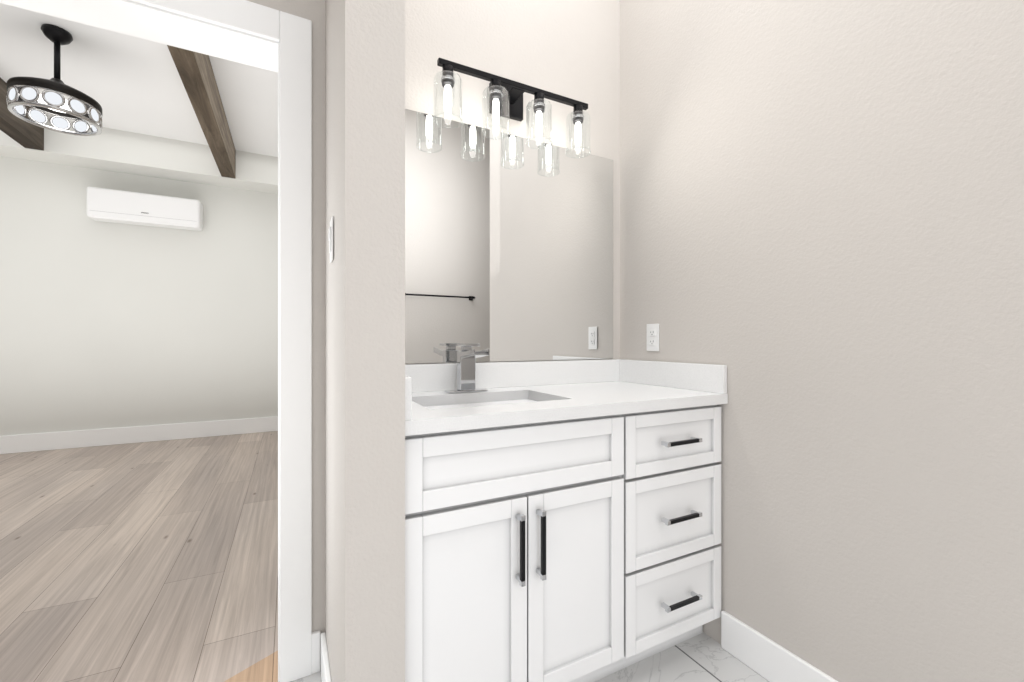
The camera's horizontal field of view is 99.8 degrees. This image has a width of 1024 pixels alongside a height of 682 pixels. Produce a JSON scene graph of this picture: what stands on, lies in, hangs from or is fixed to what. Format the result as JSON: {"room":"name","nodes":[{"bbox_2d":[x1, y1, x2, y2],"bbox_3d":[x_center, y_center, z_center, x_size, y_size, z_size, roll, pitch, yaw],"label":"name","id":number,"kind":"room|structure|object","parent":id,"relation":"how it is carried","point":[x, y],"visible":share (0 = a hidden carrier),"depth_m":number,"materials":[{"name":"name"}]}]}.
{"room":"bathroom","nodes":[
{"label":"bathroom","id":0,"kind":"room"},
{"bbox_2d":[0,431,277,681],"bbox_3d":[-2.409,1.115,3.039,7.700,0.060,4.490,0,0,-27],"label":"floor","id":1,"kind":"structure","parent":0,"point":[154,561],"depth_m":2.13,"materials":[{"name":"brown wood"}]},
{"bbox_2d":[0,156,277,435],"bbox_3d":[-3.409,-0.505,4.982,7.700,3.180,0.120,0,0,-27],"label":"wall","id":2,"kind":"structure","parent":0,"point":[103,325],"depth_m":4.58,"materials":[{"name":"paint"}]},
{"bbox_2d":[0,416,277,453],"bbox_3d":[-3.378,0.998,4.920,7.500,0.175,0.018,0,0,-27],"label":"baseboard","id":3,"kind":"structure","parent":2,"relation":"attached to","point":[19,443],"depth_m":4.57,"materials":[{"name":"white"}]},
{"bbox_2d":[86,187,202,230],"bbox_3d":[-3.854,-1.387,4.568,0.930,0.311,0.204,0,0,-27],"label":"mini-split air conditioner","id":4,"kind":"object","parent":2,"relation":"attached to","point":[119,206],"visible":1,"depth_m":4.48,"materials":[{"name":"white plastic"}]},
{"bbox_2d":[0,3,277,156],"bbox_3d":[-2.427,-2.135,3.075,7.700,0.080,4.410,0,0,-27],"label":"ceiling","id":5,"kind":"structure","parent":0,"point":[128,83],"depth_m":3.45,"materials":[{"name":"paint"}]},
{"bbox_2d":[0,78,43,150],"bbox_3d":[-3.549,-1.938,2.283,0.130,0.315,3.870,0,0,-27],"label":"beam","id":6,"kind":"structure","parent":5,"relation":"attached to","point":[24,134],"depth_m":3.71,"materials":[{"name":"brown wood"}]},
{"bbox_2d":[6,24,101,135],"bbox_3d":[-3.076,-1.788,2.915,0.449,0.609,0.449,0,0,-27],"label":"ceiling fan light","id":7,"kind":"object","parent":5,"relation":"hanging from","point":[58,99],"visible":1,"depth_m":2.87,"materials":[{"name":"black metal"}]},
{"bbox_2d":[0,118,277,193],"bbox_3d":[-3.304,-1.935,4.777,7.500,0.320,0.340,0,0,-27],"label":"soffit","id":8,"kind":"structure","parent":5,"relation":"attached to","point":[114,150],"depth_m":4.41,"materials":[{"name":"paint"}]},
{"bbox_2d":[167,45,235,177],"bbox_3d":[-2.203,-1.938,2.977,0.130,0.315,3.870,0,0,-27],"label":"beam","id":9,"kind":"structure","parent":5,"relation":"attached to","point":[195,72],"depth_m":3.33,"materials":[{"name":"brown wood"}]},
{"bbox_2d":[224,650,277,681],"bbox_3d":[-0.914,1.084,1.374,0.300,0.002,0.160,0,0,-27],"label":"floor","id":10,"kind":"structure","parent":0,"point":[265,669],"depth_m":1.41,"materials":[{"name":"brown wood"}]},
{"bbox_2d":[325,0,404,681],"bbox_3d":[-0.431,-0.505,1.204,0.127,3.180,0.585,0,0,-27],"label":"wall","id":11,"kind":"structure","parent":0,"point":[365,348],"depth_m":0.95,"materials":[{"name":"paint"}]},
{"bbox_2d":[312,630,331,681],"bbox_3d":[-0.503,1.020,1.158,0.042,0.130,0.600,0,0,-27],"label":"baseboard","id":12,"kind":"structure","parent":11,"relation":"attached to","point":[325,667],"depth_m":1.39,"materials":[{"name":"white"}]},
{"bbox_2d":[328,216,332,262],"bbox_3d":[-0.491,-0.273,1.167,0.008,0.115,0.070,0,0,-27],"label":"light switch","id":13,"kind":"object","parent":11,"relation":"attached to","point":[330,235],"visible":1,"depth_m":1.15,"materials":[{"name":"white plastic"}]},
{"bbox_2d":[247,0,619,667],"bbox_3d":[-0.062,-0.505,1.813,3.890,3.180,0.160,0,0,-27],"label":"wall","id":14,"kind":"structure","parent":0,"point":[569,48],"depth_m":1.71,"materials":[{"name":"paint"}]},
{"bbox_2d":[0,0,311,681],"bbox_3d":[-1.144,0.021,1.256,1.010,2.127,0.196,0,0,-27],"label":"door frame","id":15,"kind":"structure","parent":14,"relation":"attached to","point":[246,32],"depth_m":1.37,"materials":[{"name":"white"}]},
{"bbox_2d":[405,109,612,363],"bbox_3d":[-0.018,-0.377,1.741,1.085,0.916,0.005,0,0,-27],"label":"frameless mirror","id":16,"kind":"object","parent":14,"relation":"attached to","point":[509,248],"visible":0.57,"depth_m":1.73,"materials":[{"name":"grey mirror"}]},
{"bbox_2d":[433,58,590,157],"bbox_3d":[0.008,-0.893,1.661,0.659,0.254,0.170,0,0,-27],"label":"sconce","id":17,"kind":"object","parent":14,"relation":"attached to","point":[505,100],"visible":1,"depth_m":1.63,"materials":[{"name":"clear glass"}]},
{"bbox_2d":[290,631,768,681],"bbox_3d":[0.520,1.115,0.684,3.890,0.060,2.380,0,0,-27],"label":"floor","id":18,"kind":"structure","parent":0,"point":[702,657],"depth_m":1.43,"materials":[{"name":"tile"}]},
{"bbox_2d":[405,343,727,681],"bbox_3d":[0.129,0.547,1.497,1.135,1.076,0.572,0,0,-27],"label":"bathroom vanity","id":19,"kind":"object","parent":18,"relation":"on","point":[562,521],"visible":0.94,"depth_m":1.26,"materials":[{"name":"white wood"}]},
{"bbox_2d":[405,359,727,436],"bbox_3d":[0.126,0.152,1.504,1.135,0.135,0.558,0,0,-27],"label":"countertop","id":20,"kind":"structure","parent":19,"relation":"on","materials":[{"name":"white stone"}]},
{"bbox_2d":[444,343,489,393],"bbox_3d":[-0.140,0.097,1.516,0.150,0.176,0.169,0,0,-27],"label":"faucet","id":21,"kind":"object","parent":20,"relation":"on","point":[466,358],"depth_m":1.55,"materials":[{"name":"silver metal"}]},
{"bbox_2d":[620,0,1023,681],"bbox_3d":[0.898,-0.505,1.379,0.120,3.180,1.490,0,0,-27],"label":"wall","id":22,"kind":"structure","parent":0,"point":[822,230],"depth_m":1.19,"materials":[{"name":"paint"}]},
{"bbox_2d":[647,324,658,350],"bbox_3d":[0.595,-0.015,1.825,0.007,0.115,0.070,0,0,-27],"label":"outlet","id":23,"kind":"object","parent":22,"relation":"attached to","point":[652,337],"visible":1,"depth_m":1.82,"materials":[{"name":"white plastic"}]},
{"bbox_2d":[721,610,837,681],"bbox_3d":[0.962,1.020,1.107,0.015,0.130,0.948,0,0,-27],"label":"baseboard","id":24,"kind":"structure","parent":22,"relation":"attached to","point":[766,658],"depth_m":1.39,"materials":[{"name":"white"}]}
]}

